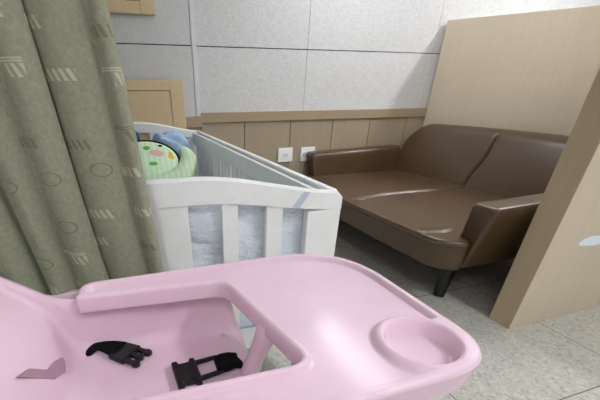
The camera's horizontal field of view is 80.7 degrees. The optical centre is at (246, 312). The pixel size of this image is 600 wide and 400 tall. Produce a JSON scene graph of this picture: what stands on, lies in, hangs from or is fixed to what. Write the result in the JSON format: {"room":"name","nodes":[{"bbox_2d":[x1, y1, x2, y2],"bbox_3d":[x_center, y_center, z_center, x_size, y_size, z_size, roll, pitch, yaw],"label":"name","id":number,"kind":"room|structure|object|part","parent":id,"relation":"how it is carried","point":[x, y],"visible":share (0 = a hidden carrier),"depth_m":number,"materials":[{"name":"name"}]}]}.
{"room":"nursing room","nodes":[
{"label":"nursing room","id":0,"kind":"room"},
{"bbox_2d":[110,0,197,116],"bbox_3d":[-1.448,-1.592,2.053,2.327,2.500,0.031,-11,34,-16],"label":"wall column","id":1,"kind":"structure","parent":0,"point":[158,46],"depth_m":2.28,"materials":[{"name":"grey fabric"}]},
{"bbox_2d":[107,0,155,14],"bbox_3d":[-0.810,-2.036,1.994,0.499,0.492,0.022,-11,34,-16],"label":"wall panel","id":2,"kind":"object","parent":1,"relation":"attached to","point":[143,7],"visible":0.58,"depth_m":2.13,"materials":[{"name":"brown wood"}]},
{"bbox_2d":[124,80,186,139],"bbox_3d":[-0.672,-1.348,2.454,0.487,0.482,0.022,-11,34,-16],"label":"wall panel","id":3,"kind":"object","parent":1,"relation":"attached to","point":[149,100],"visible":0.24,"depth_m":2.40,"materials":[{"name":"brown wood"}]},
{"bbox_2d":[193,0,599,112],"bbox_3d":[0.367,-1.960,2.620,6.200,2.500,0.100,-11,34,-16],"label":"wall","id":4,"kind":"structure","parent":0,"point":[253,55],"depth_m":2.65,"materials":[{"name":"grey fabric"}]},
{"bbox_2d":[172,116,202,127],"bbox_3d":[-1.434,-1.207,2.267,2.334,0.069,0.026,-11,34,-16],"label":"trim","id":5,"kind":"structure","parent":4,"relation":"attached to","point":[191,122],"depth_m":2.56,"materials":[{"name":"brown wood"}]},
{"bbox_2d":[186,127,200,130],"bbox_3d":[-1.440,-0.856,2.503,2.326,0.775,0.025,-11,34,-16],"label":"trim","id":6,"kind":"structure","parent":4,"relation":"attached to","point":[193,128],"depth_m":2.59,"materials":[{"name":"brown wood"}]},
{"bbox_2d":[188,0,200,115],"bbox_3d":[-0.359,-2.147,2.130,0.030,1.654,0.023,-11,34,-16],"label":"trim","id":7,"kind":"structure","parent":4,"relation":"attached to","point":[190,2],"depth_m":2.37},
{"bbox_2d":[278,148,292,161],"bbox_3d":[0.324,-1.318,2.919,0.132,0.108,0.016,-11,34,-16],"label":"wall outlet","id":8,"kind":"object","parent":4,"relation":"attached to","point":[284,154],"visible":1,"depth_m":2.91,"materials":[{"name":"white plastic"}]},
{"bbox_2d":[300,147,314,160],"bbox_3d":[0.521,-1.352,2.977,0.132,0.108,0.017,-11,34,-16],"label":"wall outlet","id":9,"kind":"object","parent":4,"relation":"attached to","point":[304,150],"visible":0.66,"depth_m":2.96,"materials":[{"name":"white plastic"}]},
{"bbox_2d":[201,117,424,174],"bbox_3d":[1.489,-1.422,3.350,3.872,0.800,0.025,-11,34,-16],"label":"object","id":10,"kind":"structure","parent":4,"relation":"attached to","point":[263,139],"depth_m":2.93,"materials":[{"name":"brown wood"}]},
{"bbox_2d":[201,108,426,122],"bbox_3d":[1.491,-1.782,3.107,3.872,0.067,0.026,-11,34,-16],"label":"trim","id":11,"kind":"structure","parent":4,"relation":"attached to","point":[211,117],"depth_m":2.81,"materials":[{"name":"brown wood"}]},
{"bbox_2d":[247,219,599,399],"bbox_3d":[1.229,0.486,1.193,6.200,0.100,5.420,-11,34,-16],"label":"floor","id":12,"kind":"structure","parent":0,"point":[556,358],"depth_m":1.68,"materials":[{"name":"tile"}]},
{"bbox_2d":[134,122,341,365],"bbox_3d":[-0.510,-0.472,1.850,1.004,0.822,1.972,-11,34,-16],"label":"crib","id":13,"kind":"object","parent":12,"relation":"on","point":[228,175],"visible":0.27,"depth_m":0.99,"materials":[{"name":"white paint"}]},
{"bbox_3d":[-0.400,-0.995,2.778,0.110,0.708,0.028,-11,34,-16],"label":"corner post","id":14,"kind":"part","parent":13,"relation":"part of","materials":[{"name":"white paint"}]},
{"bbox_2d":[188,204,304,328],"bbox_3d":[-0.211,-0.085,1.053,0.870,0.452,0.059,-11,34,-16],"label":"bedding","id":15,"kind":"object","parent":13,"relation":"on","point":[204,220],"visible":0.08,"depth_m":1.02,"materials":[{"name":"white fabric"}]},
{"bbox_3d":[-0.197,0.127,1.141,0.784,0.072,0.024,-11,34,-16],"label":"rail","id":16,"kind":"part","parent":13,"relation":"part of","materials":[{"name":"white paint"}]},
{"bbox_3d":[-0.073,-0.626,1.929,0.019,0.495,1.913,-11,34,-16],"label":"rail","id":17,"kind":"part","parent":13,"relation":"part of","materials":[{"name":"white paint"}]},
{"bbox_3d":[-0.049,-0.834,1.806,0.025,0.037,1.913,-11,34,-16],"label":"rail","id":18,"kind":"part","parent":13,"relation":"part of","materials":[{"name":"white paint"}]},
{"bbox_3d":[0.226,-0.009,1.226,0.110,0.708,0.028,-11,34,-16],"label":"corner post","id":19,"kind":"part","parent":13,"relation":"part of","materials":[{"name":"white paint"}]},
{"bbox_3d":[-0.518,-0.434,1.903,0.880,0.131,1.825,-11,34,-16],"label":"mattress","id":20,"kind":"object","parent":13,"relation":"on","visible":0},
{"bbox_2d":[137,140,197,179],"bbox_3d":[-0.570,-0.922,2.231,0.550,0.305,0.372,-11,34,-16],"label":"pillow","id":21,"kind":"object","parent":20,"relation":"on","point":[159,160],"visible":0.57,"depth_m":2.19,"materials":[{"name":"green fabric"}]},
{"bbox_2d":[152,130,190,154],"bbox_3d":[-0.535,-1.107,2.502,0.299,0.350,0.134,-11,34,-16],"label":"blanket","id":22,"kind":"object","parent":20,"relation":"on","point":[175,140],"visible":0.14,"depth_m":2.41,"materials":[{"name":"blue fabric"}]},
{"bbox_2d":[0,254,481,399],"bbox_3d":[-0.116,0.221,0.639,0.844,0.958,0.462,-11,34,-16],"label":"high chair","id":23,"kind":"object","parent":12,"relation":"on","point":[347,331],"visible":1,"depth_m":0.59,"materials":[{"name":"pink plastic"}]},
{"bbox_2d":[171,355,223,389],"bbox_3d":[-0.087,0.106,0.626,0.087,0.016,0.068,-11,34,-16],"label":"buckle","id":24,"kind":"object","parent":23,"relation":"attached to","point":[193,372],"depth_m":0.62,"materials":[{"name":"black plastic"}]},
{"bbox_3d":[-0.025,0.277,0.908,0.047,0.574,0.149,23,39,31],"label":"leg","id":25,"kind":"part","parent":23,"relation":"part of","materials":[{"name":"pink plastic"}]},
{"bbox_3d":[0.028,0.065,0.610,0.089,0.125,0.052,10,34,16],"label":"crotch post","id":26,"kind":"part","parent":23,"relation":"part of","materials":[{"name":"pink plastic"}]},
{"bbox_2d":[305,124,568,296],"bbox_3d":[1.235,-0.834,2.461,1.239,0.779,1.822,-11,34,-16],"label":"sofa","id":27,"kind":"object","parent":12,"relation":"on","point":[452,198],"visible":0.77,"depth_m":2.25,"materials":[{"name":"brown leather"}]},
{"bbox_3d":[0.949,-1.271,3.097,0.883,0.351,0.178,-11,34,-16],"label":"armrest","id":28,"kind":"part","parent":27,"relation":"part of","materials":[{"name":"brown leather"}]},
{"bbox_3d":[1.171,-0.771,2.476,1.094,0.173,1.676,-11,34,-16],"label":"seat","id":29,"kind":"part","parent":27,"relation":"part of","materials":[{"name":"brown leather"}]},
{"bbox_3d":[1.136,-0.213,1.977,0.091,0.252,0.126,15,35,22],"label":"leg","id":30,"kind":"part","parent":27,"relation":"part of","materials":[{"name":"black wood"}]},
{"bbox_3d":[1.695,-1.079,2.491,0.265,0.400,1.700,-11,34,-16],"label":"backrest","id":31,"kind":"part","parent":27,"relation":"part of","materials":[{"name":"brown leather"}]},
{"bbox_3d":[1.479,-0.437,1.783,0.883,0.351,0.178,-11,34,-16],"label":"armrest","id":32,"kind":"part","parent":27,"relation":"part of","materials":[{"name":"brown leather"}]},
{"bbox_2d":[423,5,599,135],"bbox_3d":[2.007,-1.261,2.468,0.090,1.473,1.862,-13,35,-19],"label":"wall","id":33,"kind":"structure","parent":12,"relation":"on","point":[537,71],"depth_m":2.42,"materials":[{"name":"brown wood"}]},
{"bbox_3d":[2.008,-1.117,2.559,0.090,1.133,1.862,-13,35,-19],"label":"panel","id":34,"kind":"part","parent":33,"relation":"part of","materials":[{"name":"brown wood"}]},
{"bbox_3d":[2.005,-1.708,2.183,0.090,0.412,1.862,-13,35,-19],"label":"panel","id":35,"kind":"part","parent":33,"relation":"part of","materials":[{"name":"brown wood"}]},
{"bbox_2d":[489,68,599,328],"bbox_3d":[1.889,-0.677,1.552,1.287,1.473,0.112,-11,34,-16],"label":"wall","id":36,"kind":"structure","parent":12,"relation":"on","point":[555,269],"depth_m":1.54,"materials":[{"name":"brown wood"}]},
{"bbox_3d":[1.891,-0.678,1.553,1.283,1.473,0.110,-11,34,-16],"label":"panel","id":37,"kind":"part","parent":36,"relation":"part of","materials":[{"name":"brown wood"}]},
{"bbox_3d":[1.220,-1.707,-0.204,6.200,0.100,5.420,-11,34,-16],"label":"ceiling","id":38,"kind":"structure","parent":0,"visible":0},
{"bbox_2d":[0,0,164,294],"bbox_3d":[-0.802,-0.500,0.307,1.379,2.471,0.093,-11,34,-16],"label":"curtain","id":39,"kind":"object","parent":38,"relation":"hanging from","point":[76,211],"visible":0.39,"depth_m":0.64,"materials":[{"name":"green fabric"}]}
]}

